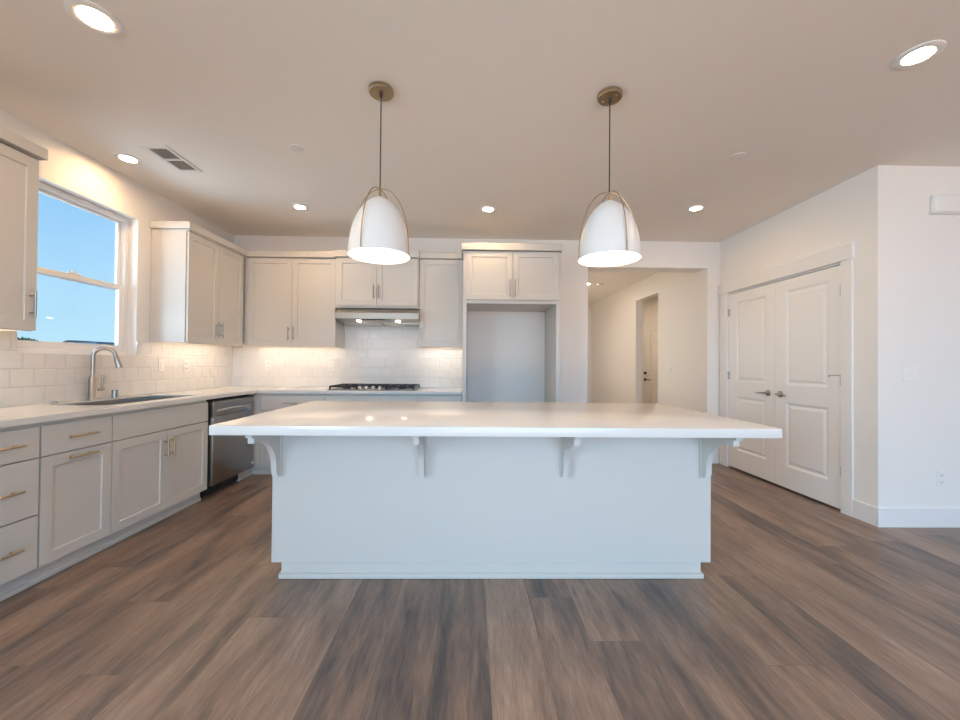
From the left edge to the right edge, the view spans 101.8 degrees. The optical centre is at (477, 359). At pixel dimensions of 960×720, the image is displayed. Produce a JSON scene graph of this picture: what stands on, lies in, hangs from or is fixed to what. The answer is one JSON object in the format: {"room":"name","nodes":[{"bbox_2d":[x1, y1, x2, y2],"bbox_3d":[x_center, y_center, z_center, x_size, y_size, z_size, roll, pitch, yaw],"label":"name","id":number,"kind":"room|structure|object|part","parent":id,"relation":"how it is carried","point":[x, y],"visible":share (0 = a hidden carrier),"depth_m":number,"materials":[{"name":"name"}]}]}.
{"room":"kitchen","nodes":[
{"label":"kitchen","id":0,"kind":"room"},
{"bbox_2d":[0,109,233,403],"bbox_3d":[-2.975,-0.192,0.144,0.155,2.740,9.684,1,-1,-1],"label":"wall","id":1,"kind":"structure","parent":0,"point":[68,170],"depth_m":3.33,"materials":[{"name":"white paint"}]},
{"bbox_2d":[0,126,47,330],"bbox_3d":[-2.734,-0.718,1.944,0.369,1.088,0.766,1,-1,-1],"label":"upper cabinet","id":2,"kind":"object","parent":1,"relation":"attached to","point":[19,156],"visible":1,"depth_m":2.21,"materials":[{"name":"grey paint"}]},
{"bbox_3d":[-2.578,-0.323,2.265,0.038,0.160,0.012,1,-1,-1],"label":"handle","id":3,"kind":"part","parent":2,"relation":"part of","materials":[{"name":"silver metal"}]},
{"bbox_2d":[16,181,128,355],"bbox_3d":[-3.053,-0.633,2.931,0.075,1.185,0.892,1,-1,-1],"label":"window","id":4,"kind":"structure","parent":1,"relation":"in","point":[120,284],"depth_m":3.13,"materials":[{"name":"white plastic"}]},
{"bbox_3d":[-3.035,-0.359,2.929,0.026,0.562,0.816,1,-1,-1],"label":"sash","id":5,"kind":"part","parent":4,"relation":"part of","materials":[{"name":"white plastic"}]},
{"bbox_3d":[-3.059,-0.891,2.934,0.027,0.592,0.816,1,-1,-1],"label":"sash","id":6,"kind":"part","parent":4,"relation":"part of","materials":[{"name":"white plastic"}]},
{"bbox_2d":[0,332,232,407],"bbox_3d":[-2.941,0.066,2.939,0.011,0.464,3.578,1,-1,-1],"label":"backsplash","id":7,"kind":"structure","parent":1,"relation":"attached to","point":[25,378],"depth_m":3.11,"materials":[{"name":"tile"}]},
{"bbox_2d":[158,359,164,370],"bbox_3d":[-2.941,0.047,3.637,0.010,0.117,0.072,1,-1,-1],"label":"light switch","id":8,"kind":"object","parent":7,"relation":"attached to","point":[161,362],"visible":1,"depth_m":3.63,"materials":[{"name":"white plastic"}]},
{"bbox_2d":[184,360,188,371],"bbox_3d":[-2.948,0.060,3.955,0.008,0.117,0.072,1,-1,-1],"label":"wall outlet","id":9,"kind":"object","parent":7,"relation":"attached to","point":[186,362],"visible":1,"depth_m":3.95,"materials":[{"name":"white plastic"}]},
{"bbox_2d":[150,221,245,346],"bbox_3d":[-2.768,-0.699,3.955,0.369,1.088,0.912,1,-1,-1],"label":"upper cabinet","id":10,"kind":"object","parent":1,"relation":"attached to","point":[197,275],"visible":1,"depth_m":3.62,"materials":[{"name":"grey paint"}]},
{"bbox_3d":[-2.628,-0.661,3.741,0.019,1.004,0.423,1,-1,-1],"label":"door","id":11,"kind":"part","parent":10,"relation":"part of","materials":[{"name":"grey paint"}]},
{"bbox_3d":[-2.635,-0.656,4.168,0.019,1.004,0.423,1,-1,-1],"label":"door","id":12,"kind":"part","parent":10,"relation":"part of","materials":[{"name":"grey paint"}]},
{"bbox_2d":[233,235,719,451],"bbox_3d":[0.012,-0.119,4.914,5.979,2.740,0.245,1,-1,-1],"label":"wall","id":13,"kind":"structure","parent":0,"point":[515,340],"depth_m":4.81,"materials":[{"name":"white paint"}]},
{"bbox_2d":[243,251,344,347],"bbox_3d":[-2.288,-0.691,4.570,1.349,1.077,0.369,1,-1,-1],"label":"upper cabinet","id":14,"kind":"object","parent":13,"relation":"attached to","point":[289,297],"visible":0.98,"depth_m":4.43,"materials":[{"name":"grey paint"}]},
{"bbox_3d":[-2.349,-0.657,4.431,0.489,1.000,0.019,1,-1,-1],"label":"door","id":15,"kind":"part","parent":14,"relation":"part of","materials":[{"name":"grey paint"}]},
{"bbox_3d":[-1.858,-0.653,4.439,0.487,1.000,0.019,1,-1,-1],"label":"door","id":16,"kind":"part","parent":14,"relation":"part of","materials":[{"name":"grey paint"}]},
{"bbox_2d":[232,325,461,387],"bbox_3d":[-1.577,-0.133,4.759,2.796,0.922,0.011,1,-1,-1],"label":"backsplash","id":17,"kind":"structure","parent":13,"relation":"attached to","point":[369,354],"depth_m":4.75,"materials":[{"name":"tile"}]},
{"bbox_2d":[265,361,270,369],"bbox_3d":[-2.534,0.067,4.731,0.072,0.117,0.008,1,-1,-1],"label":"wall outlet","id":18,"kind":"object","parent":17,"relation":"attached to","point":[267,363],"visible":1,"depth_m":4.73,"materials":[{"name":"white plastic"}]},
{"bbox_2d":[328,361,333,370],"bbox_3d":[-1.776,0.074,4.743,0.072,0.117,0.008,1,-1,-1],"label":"wall outlet","id":19,"kind":"object","parent":17,"relation":"attached to","point":[330,363],"visible":1,"depth_m":4.74,"materials":[{"name":"white plastic"}]},
{"bbox_2d":[334,250,419,308],"bbox_3d":[-1.139,-0.910,4.576,0.958,0.645,0.399,1,-1,-1],"label":"upper cabinet","id":20,"kind":"object","parent":13,"relation":"attached to","point":[359,284],"visible":0.88,"depth_m":4.42,"materials":[{"name":"grey paint"}]},
{"bbox_3d":[-1.367,-0.884,4.420,0.450,0.537,0.019,1,-1,-1],"label":"door","id":21,"kind":"part","parent":20,"relation":"part of","materials":[{"name":"grey paint"}]},
{"bbox_2d":[335,308,419,326],"bbox_3d":[-1.113,-0.497,4.530,0.918,0.178,0.479,1,-1,-1],"label":"range hood","id":22,"kind":"object","parent":20,"relation":"attached to","point":[376,317],"visible":0.98,"depth_m":4.35,"materials":[{"name":"silver metal"}]},
{"bbox_3d":[-0.910,-0.880,4.428,0.456,0.537,0.019,1,-1,-1],"label":"door","id":23,"kind":"part","parent":20,"relation":"part of","materials":[{"name":"grey paint"}]},
{"bbox_2d":[419,253,462,347],"bbox_3d":[-0.417,-0.680,4.601,0.501,1.072,0.369,1,-1,-1],"label":"upper cabinet","id":24,"kind":"object","parent":13,"relation":"attached to","point":[441,274],"visible":0.97,"depth_m":4.46,"materials":[{"name":"grey paint"}]},
{"bbox_2d":[496,363,501,371],"bbox_3d":[0.268,0.089,4.789,0.070,0.115,0.008,1,-1,-1],"label":"wall outlet","id":25,"kind":"object","parent":13,"relation":"attached to","point":[498,365],"visible":1,"depth_m":4.79,"materials":[{"name":"white plastic"}]},
{"bbox_2d":[559,363,564,371],"bbox_3d":[1.038,0.093,4.801,0.072,0.117,0.010,1,-1,-1],"label":"light switch","id":26,"kind":"object","parent":13,"relation":"attached to","point":[561,365],"visible":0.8,"depth_m":4.80,"materials":[{"name":"white plastic"}]},
{"bbox_2d":[712,452,719,462],"bbox_3d":[1.931,1.196,4.804,2.121,0.143,0.014,1,-1,-1],"label":"baseboard","id":27,"kind":"structure","parent":13,"relation":"attached to","point":[716,459],"depth_m":4.81,"materials":[{"name":"white paint"}]},
{"bbox_2d":[0,0,959,304],"bbox_3d":[1.615,-1.546,2.728,9.406,0.100,14.670,1,-1,-1],"label":"ceiling","id":28,"kind":"structure","parent":0,"point":[494,103],"depth_m":2.30,"materials":[{"name":"white paint"}]},
{"bbox_2d":[63,0,123,36],"bbox_3d":[-1.716,-1.532,1.751,0.196,0.007,0.196,1,-1,-1],"label":"recessed light","id":29,"kind":"object","parent":28,"relation":"in","point":[94,17],"visible":1,"depth_m":1.75,"materials":[{"name":"white paint"}]},
{"bbox_2d":[113,153,141,163],"bbox_3d":[-2.655,-1.528,2.966,0.164,0.007,0.164,1,-1,-1],"label":"recessed light","id":30,"kind":"object","parent":28,"relation":"in","point":[127,158],"visible":1,"depth_m":2.96,"materials":[{"name":"white paint"}]},
{"bbox_2d":[138,145,201,171],"bbox_3d":[-2.322,-1.525,2.966,0.200,0.008,0.380,1,-1,-1],"label":"ceiling vent","id":31,"kind":"object","parent":28,"relation":"in","point":[163,153],"visible":1,"depth_m":2.94,"materials":[{"name":"white metal"}]},
{"bbox_2d":[151,149,180,159],"bbox_3d":[-2.310,-1.525,2.886,0.117,0.007,0.150,1,-1,-1],"label":"grille","id":32,"kind":"object","parent":31,"relation":"attached to","point":[165,154],"depth_m":2.90,"materials":[{"name":"white metal"}]},
{"bbox_2d":[168,161,194,169],"bbox_3d":[-2.313,-1.523,3.054,0.117,0.007,0.145,1,-1,-1],"label":"grille","id":33,"kind":"object","parent":31,"relation":"attached to","point":[179,165],"depth_m":3.06,"materials":[{"name":"white metal"}]},
{"bbox_2d":[289,144,304,151],"bbox_3d":[-1.295,-1.518,2.801,0.100,0.007,0.100,1,-1,-1],"label":"ceiling sensor","id":34,"kind":"object","parent":28,"relation":"attached to","point":[297,148],"visible":1,"depth_m":2.79,"materials":[{"name":"white plastic"}]},
{"bbox_2d":[291,204,308,209],"bbox_3d":[-1.757,-1.511,3.861,0.160,0.007,0.160,1,-1,-1],"label":"recessed light","id":35,"kind":"object","parent":28,"relation":"in","point":[295,206],"visible":1,"depth_m":3.85,"materials":[{"name":"white paint"}]},
{"bbox_2d":[347,81,409,264],"bbox_3d":[-0.545,-1.050,2.191,0.348,0.942,0.342,1,-1,-1],"label":"pendant light","id":36,"kind":"object","parent":28,"relation":"hanging from","point":[378,232],"visible":1,"depth_m":2.10,"materials":[{"name":"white metal"}]},
{"bbox_3d":[-0.548,-0.746,2.188,0.342,0.335,0.342,1,-1,-1],"label":"lamp shade","id":37,"kind":"part","parent":36,"relation":"part of","materials":[{"name":"white"}]},
{"bbox_3d":[-0.544,-1.200,2.193,0.017,0.592,0.017,1,-1,-1],"label":"cord","id":38,"kind":"part","parent":36,"relation":"part of","materials":[{"name":"grey plastic"}]},
{"bbox_2d":[480,206,495,212],"bbox_3d":[0.105,-1.495,3.873,0.160,0.007,0.160,1,-1,-1],"label":"recessed light","id":39,"kind":"object","parent":28,"relation":"in","point":[487,209],"visible":1,"depth_m":3.87,"materials":[{"name":"white paint"}]},
{"bbox_2d":[578,86,641,266],"bbox_3d":[0.748,-1.038,2.213,0.342,0.942,0.342,0,-1,13],"label":"pendant light","id":40,"kind":"object","parent":28,"relation":"hanging from","point":[610,237],"visible":1,"depth_m":2.12,"materials":[{"name":"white glass"}]},
{"bbox_3d":[0.750,-1.188,2.215,0.017,0.592,0.017,1,-1,-1],"label":"cord","id":41,"kind":"part","parent":40,"relation":"part of","materials":[{"name":"grey plastic"}]},
{"bbox_3d":[0.746,-0.735,2.210,0.342,0.335,0.342,1,-1,-1],"label":"lamp shade","id":42,"kind":"part","parent":40,"relation":"part of","materials":[{"name":"white"}]},
{"bbox_2d":[687,205,704,211],"bbox_3d":[2.131,-1.478,3.804,0.160,0.007,0.160,1,-1,-1],"label":"recessed light","id":43,"kind":"object","parent":28,"relation":"in","point":[694,208],"visible":1,"depth_m":3.80,"materials":[{"name":"white paint"}]},
{"bbox_2d":[730,152,745,159],"bbox_3d":[1.907,-1.489,2.856,0.100,0.007,0.100,1,-1,-1],"label":"ceiling sensor","id":44,"kind":"object","parent":28,"relation":"attached to","point":[740,155],"visible":1,"depth_m":2.85,"materials":[{"name":"white plastic"}]},
{"bbox_2d":[891,40,946,69],"bbox_3d":[2.167,-1.496,1.919,0.180,0.007,0.180,1,-1,-1],"label":"recessed light","id":45,"kind":"object","parent":28,"relation":"in","point":[919,54],"visible":1,"depth_m":1.91,"materials":[{"name":"white paint"}]},
{"bbox_2d":[0,463,959,719],"bbox_3d":[1.590,1.283,2.700,9.406,0.080,14.670,1,-1,-1],"label":"floor","id":46,"kind":"structure","parent":0,"point":[802,608],"depth_m":1.74,"materials":[{"name":"brown wood"}]},
{"bbox_2d":[0,423,39,601],"bbox_3d":[-2.599,0.760,1.713,0.660,0.874,0.688,1,-1,-1],"label":"base cabinet","id":47,"kind":"object","parent":46,"relation":"on","point":[19,445],"visible":1,"depth_m":1.97,"materials":[{"name":"grey paint"}]},
{"bbox_3d":[-2.292,0.954,1.812,0.038,0.012,0.300,1,-1,-1],"label":"handle","id":48,"kind":"part","parent":47,"relation":"part of","materials":[{"name":"beige"}]},
{"bbox_3d":[-2.289,0.662,1.815,0.038,0.012,0.300,1,-1,-1],"label":"handle","id":49,"kind":"part","parent":47,"relation":"part of","materials":[{"name":"beige"}]},
{"bbox_3d":[-2.287,0.430,1.817,0.038,0.012,0.300,1,-1,-1],"label":"handle","id":50,"kind":"part","parent":47,"relation":"part of","materials":[{"name":"beige"}]},
{"bbox_3d":[-2.318,0.953,1.716,0.019,0.279,0.678,1,-1,-1],"label":"drawer","id":51,"kind":"part","parent":47,"relation":"part of","materials":[{"name":"grey paint"}]},
{"bbox_3d":[-2.316,0.661,1.719,0.019,0.292,0.678,1,-1,-1],"label":"drawer","id":52,"kind":"part","parent":47,"relation":"part of","materials":[{"name":"grey paint"}]},
{"bbox_3d":[-2.314,0.429,1.721,0.019,0.161,0.678,1,-1,-1],"label":"drawer","id":53,"kind":"part","parent":47,"relation":"part of","materials":[{"name":"grey paint"}]},
{"bbox_2d":[26,413,111,587],"bbox_3d":[-2.608,0.765,2.264,0.660,0.874,0.412,1,-1,-1],"label":"base cabinet","id":54,"kind":"object","parent":46,"relation":"on","point":[75,457],"visible":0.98,"depth_m":2.24,"materials":[{"name":"grey paint"}]},
{"bbox_3d":[-2.326,0.810,2.269,0.019,0.579,0.405,1,-1,-1],"label":"door","id":55,"kind":"part","parent":54,"relation":"part of","materials":[{"name":"grey paint"}]},
{"bbox_3d":[-2.323,0.434,2.272,0.019,0.161,0.405,1,-1,-1],"label":"drawer","id":56,"kind":"part","parent":54,"relation":"part of","materials":[{"name":"grey paint"}]},
{"bbox_3d":[-2.296,0.550,2.271,0.038,0.012,0.170,1,-1,-1],"label":"handle","id":57,"kind":"part","parent":54,"relation":"part of","materials":[{"name":"beige"}]},
{"bbox_3d":[-2.295,0.434,2.273,0.038,0.012,0.170,1,-1,-1],"label":"handle","id":58,"kind":"part","parent":54,"relation":"part of","materials":[{"name":"beige"}]},
{"bbox_2d":[100,400,207,549],"bbox_3d":[-2.620,0.771,2.924,0.660,0.874,0.906,1,-1,-1],"label":"base cabinet","id":59,"kind":"object","parent":46,"relation":"on","point":[160,453],"visible":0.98,"depth_m":2.82,"materials":[{"name":"grey paint"}]},
{"bbox_3d":[-2.334,0.817,2.703,0.019,0.584,0.447,1,-1,-1],"label":"door","id":60,"kind":"part","parent":59,"relation":"part of","materials":[{"name":"grey paint"}]},
{"bbox_3d":[-2.646,0.441,2.927,0.601,0.214,0.906,1,-1,-1],"label":"sink rail","id":61,"kind":"part","parent":59,"relation":"part of","materials":[{"name":"grey paint"}]},
{"bbox_3d":[-2.307,0.656,2.900,0.038,0.160,0.012,1,-1,-1],"label":"handle","id":62,"kind":"part","parent":59,"relation":"part of","materials":[{"name":"beige"}]},
{"bbox_3d":[-2.308,0.657,2.960,0.038,0.160,0.012,1,-1,-1],"label":"handle","id":63,"kind":"part","parent":59,"relation":"part of","materials":[{"name":"beige"}]},
{"bbox_3d":[-2.341,0.821,3.154,0.019,0.584,0.447,1,-1,-1],"label":"door","id":64,"kind":"part","parent":59,"relation":"part of","materials":[{"name":"grey paint"}]},
{"bbox_2d":[200,394,253,497],"bbox_3d":[-2.611,0.784,3.719,0.609,0.865,0.650,1,-1,-1],"label":"dishwasher","id":65,"kind":"object","parent":46,"relation":"on","point":[229,457],"visible":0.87,"depth_m":3.63,"materials":[{"name":"grey metal"}]},
{"bbox_3d":[-2.411,1.155,3.662,0.015,0.085,0.523,1,-1,-1],"label":"toe panel","id":66,"kind":"part","parent":65,"relation":"part of","materials":[{"name":"black metal"}]},
{"bbox_3d":[-2.320,0.451,3.732,0.018,0.024,0.541,1,-1,-1],"label":"handle","id":67,"kind":"part","parent":65,"relation":"part of","materials":[{"name":"silver metal"}]},
{"bbox_2d":[245,393,325,476],"bbox_3d":[-2.299,0.789,4.396,1.350,0.874,0.689,1,-1,-1],"label":"base cabinet","id":68,"kind":"object","parent":46,"relation":"on","point":[263,402],"visible":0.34,"depth_m":4.13,"materials":[{"name":"grey paint"}]},
{"bbox_2d":[0,386,461,427],"bbox_3d":[-1.543,0.297,3.050,2.790,0.094,3.397,1,-1,-1],"label":"countertop","id":69,"kind":"structure","parent":68,"relation":"on","point":[36,413],"depth_m":2.96,"materials":[{"name":"white stone"}]},
{"bbox_2d":[87,346,122,399],"bbox_3d":[-2.831,0.098,2.968,0.182,0.402,0.120,1,-1,-1],"label":"kitchen faucet","id":70,"kind":"object","parent":69,"relation":"on","point":[92,380],"visible":1,"depth_m":2.93,"materials":[{"name":"silver metal"}]},
{"bbox_3d":[-2.892,0.169,3.010,0.022,0.111,0.017,1,-1,-28],"label":"lever","id":71,"kind":"part","parent":70,"relation":"part of","materials":[{"name":"silver metal"}]},
{"bbox_3d":[-2.837,0.013,2.967,0.154,0.232,0.027,1,-1,-29],"label":"spout","id":72,"kind":"part","parent":70,"relation":"part of","materials":[{"name":"silver metal"}]},
{"bbox_3d":[-2.897,0.269,3.119,0.042,0.061,0.042,1,-1,-1],"label":"air gap cap","id":73,"kind":"part","parent":69,"relation":"part of","materials":[{"name":"silver metal"}]},
{"bbox_2d":[67,396,184,405],"bbox_3d":[-2.642,0.422,2.972,0.403,0.219,0.838,1,-1,-1],"label":"sink","id":74,"kind":"object","parent":69,"relation":"in","point":[148,398],"visible":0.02,"depth_m":3.16,"materials":[{"name":"silver metal"}]},
{"bbox_2d":[327,383,420,390],"bbox_3d":[-1.143,0.305,4.439,0.940,0.046,0.520,1,-1,-1],"label":"gas cooktop","id":75,"kind":"object","parent":69,"relation":"in","point":[345,386],"visible":1,"depth_m":4.28,"materials":[{"name":"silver metal"}]},
{"bbox_3d":[-2.129,0.829,4.130,0.335,0.577,0.019,1,-1,-1],"label":"door","id":76,"kind":"part","parent":68,"relation":"part of","materials":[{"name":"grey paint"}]},
{"bbox_3d":[-1.956,0.456,4.137,0.673,0.161,0.019,1,-1,-1],"label":"drawer","id":77,"kind":"part","parent":68,"relation":"part of","materials":[{"name":"grey paint"}]},
{"bbox_2d":[325,394,414,400],"bbox_3d":[-1.148,0.799,4.430,0.951,0.874,0.660,1,-1,-1],"label":"base cabinet","id":78,"kind":"object","parent":46,"relation":"on","point":[329,397],"visible":0.06,"depth_m":4.14,"materials":[{"name":"grey paint"}]},
{"bbox_2d":[415,394,461,401],"bbox_3d":[-0.424,0.806,4.442,0.496,0.874,0.660,1,-1,-1],"label":"base cabinet","id":79,"kind":"object","parent":46,"relation":"on","point":[418,397],"visible":0.06,"depth_m":4.16,"materials":[{"name":"grey paint"}]},
{"bbox_2d":[245,435,742,578],"bbox_3d":[0.086,0.798,2.462,2.469,0.860,1.140,1,-1,-1],"label":"kitchen island","id":80,"kind":"object","parent":46,"relation":"on","point":[344,507],"visible":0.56,"depth_m":2.19,"materials":[{"name":"grey paint"}]},
{"bbox_3d":[-1.107,0.500,2.170,0.042,0.292,0.014,1,-1,-1],"label":"plate","id":81,"kind":"part","parent":80,"relation":"part of","materials":[{"name":"grey paint"}]},
{"bbox_3d":[-0.307,0.507,2.183,0.042,0.292,0.014,1,-1,-1],"label":"plate","id":82,"kind":"part","parent":80,"relation":"part of","materials":[{"name":"grey paint"}]},
{"bbox_2d":[209,401,781,437],"bbox_3d":[0.091,0.344,2.439,2.691,0.045,1.223,1,-1,-1],"label":"island countertop","id":83,"kind":"structure","parent":80,"relation":"on","point":[313,418],"depth_m":2.01,"materials":[{"name":"white stone"}]},
{"bbox_3d":[0.487,0.515,2.197,0.042,0.292,0.014,1,-1,-1],"label":"plate","id":84,"kind":"part","parent":80,"relation":"part of","materials":[{"name":"grey paint"}]},
{"bbox_3d":[1.280,0.522,2.210,0.042,0.292,0.014,1,-1,-1],"label":"plate","id":85,"kind":"part","parent":80,"relation":"part of","materials":[{"name":"grey paint"}]},
{"bbox_2d":[461,243,562,401],"bbox_3d":[0.351,0.011,4.442,1.072,2.478,0.699,1,-1,-1],"label":"tall cabinet","id":86,"kind":"object","parent":46,"relation":"on","point":[502,277],"visible":0.93,"depth_m":4.15,"materials":[{"name":"grey paint"}]},
{"bbox_3d":[-0.144,0.043,4.463,0.042,2.405,0.641,1,-1,-1],"label":"panel","id":87,"kind":"part","parent":86,"relation":"part of","materials":[{"name":"grey paint"}]},
{"bbox_3d":[0.126,-0.896,4.145,0.492,0.514,0.019,1,-1,-1],"label":"door","id":88,"kind":"part","parent":86,"relation":"part of","materials":[{"name":"grey paint"}]},
{"bbox_3d":[0.366,-0.617,4.168,0.954,0.037,0.021,1,-1,-1],"label":"rail","id":89,"kind":"part","parent":86,"relation":"part of","materials":[{"name":"grey paint"}]},
{"bbox_3d":[0.622,-0.892,4.154,0.492,0.514,0.019,1,-1,-1],"label":"door","id":90,"kind":"part","parent":86,"relation":"part of","materials":[{"name":"grey paint"}]},
{"bbox_3d":[0.851,0.052,4.479,0.037,2.405,0.641,1,-1,-1],"label":"panel","id":91,"kind":"part","parent":86,"relation":"part of","materials":[{"name":"grey paint"}]},
{"bbox_2d":[587,305,591,402],"bbox_3d":[2.039,-0.051,9.997,1.993,2.740,0.120,1,-1,-1],"label":"wall","id":92,"kind":"structure","parent":0,"point":[589,347],"depth_m":9.95,"materials":[{"name":"white paint"}]},
{"bbox_2d":[642,296,657,319],"bbox_3d":[4.240,-0.058,7.333,2.317,2.740,2.960,1,-1,-1],"label":"wall","id":93,"kind":"structure","parent":0,"point":[649,306],"depth_m":8.68,"materials":[{"name":"white paint"}]},
{"bbox_2d":[642,324,657,402],"bbox_3d":[4.113,0.263,8.653,0.920,2.102,0.102,1,-1,-1],"label":"door","id":94,"kind":"structure","parent":93,"relation":"in","point":[649,331],"depth_m":8.66,"materials":[{"name":"white paint"}]},
{"bbox_2d":[642,320,657,323],"bbox_3d":[4.113,0.217,8.659,1.140,2.215,0.020,1,-1,-1],"label":"door frame","id":95,"kind":"structure","parent":93,"relation":"attached to","point":[643,321],"depth_m":8.65,"materials":[{"name":"white paint"}]},
{"bbox_2d":[592,173,861,501],"bbox_3d":[3.040,-0.076,6.515,0.130,2.740,6.876,1,-1,-1],"label":"wall","id":96,"kind":"structure","parent":0,"point":[617,318],"depth_m":5.45,"materials":[{"name":"white paint"}]},
{"bbox_2d":[727,282,775,483],"bbox_3d":[3.000,0.234,4.312,0.102,2.035,0.724,1,-1,-1],"label":"door","id":97,"kind":"structure","parent":96,"relation":"in","point":[751,312],"depth_m":4.25,"materials":[{"name":"white paint"}]},
{"bbox_2d":[718,242,854,516],"bbox_3d":[3.057,0.165,3.981,0.136,2.207,1.704,1,-1,-1],"label":"door frame","id":98,"kind":"structure","parent":96,"relation":"attached to","point":[844,254],"depth_m":3.24,"materials":[{"name":"white paint"}]},
{"bbox_2d":[775,265,840,508],"bbox_3d":[3.012,0.227,3.589,0.102,2.035,0.718,1,-1,-1],"label":"door","id":99,"kind":"structure","parent":96,"relation":"in","point":[808,306],"depth_m":3.55,"materials":[{"name":"white paint"}]},
{"bbox_2d":[862,165,959,507],"bbox_3d":[4.592,-0.097,3.043,3.117,2.740,0.120,1,-1,-1],"label":"wall","id":100,"kind":"structure","parent":0,"point":[911,255],"depth_m":2.96,"materials":[{"name":"white paint"}]},
{"bbox_2d":[853,499,959,527],"bbox_3d":[4.563,1.202,3.056,3.111,0.143,0.200,1,-1,-1],"label":"baseboard","id":101,"kind":"structure","parent":100,"relation":"attached to","point":[878,517],"depth_m":2.94,"materials":[{"name":"white paint"}]},
{"bbox_2d":[902,365,917,380],"bbox_3d":[3.276,0.099,2.953,0.118,0.117,0.010,1,-1,-1],"label":"light switch","id":102,"kind":"object","parent":100,"relation":"attached to","point":[909,372],"visible":1,"depth_m":2.95,"materials":[{"name":"white plastic"}]},
{"bbox_2d":[936,471,945,485],"bbox_3d":[3.506,0.897,2.950,0.072,0.117,0.008,1,-1,-1],"label":"wall outlet","id":103,"kind":"object","parent":100,"relation":"attached to","point":[940,475],"visible":1,"depth_m":2.95,"materials":[{"name":"white plastic"}]},
{"bbox_2d":[929,194,959,214],"bbox_3d":[3.563,-1.178,2.951,0.254,0.142,0.049,1,-1,-1],"label":"door chime","id":104,"kind":"object","parent":100,"relation":"attached to","point":[941,204],"visible":1,"depth_m":2.93,"materials":[{"name":"white plastic"}]},
{"bbox_3d":[3.562,-1.115,2.960,0.254,0.015,0.029,1,-1,-1],"label":"plate","id":105,"kind":"part","parent":104,"relation":"part of","materials":[{"name":"white plastic"}]},
{"label":"outside","id":106,"kind":"structure","parent":0,"visible":0},
{"bbox_3d":[-47.124,1.401,34.197,86.944,0.150,110.000,1,-1,-1],"label":"ground","id":107,"kind":"structure","parent":106,"visible":0},
{"bbox_2d":[17,337,37,340],"bbox_3d":[-48.723,-0.564,41.484,2.976,3.897,3.083,1,-1,-1],"label":"tree","id":108,"kind":"object","parent":107,"relation":"on","point":[22,338],"visible":0.08,"depth_m":41.67,"materials":[{"name":"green plant"}]},
{"bbox_2d":[63,340,114,344],"bbox_3d":[-47.574,-0.433,48.770,4.300,3.800,4.880,1,-1,-1],"label":"neighbouring house","id":109,"kind":"structure","parent":107,"relation":"on","point":[67,341],"depth_m":46.45,"materials":[{"name":"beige paint"}]}
]}

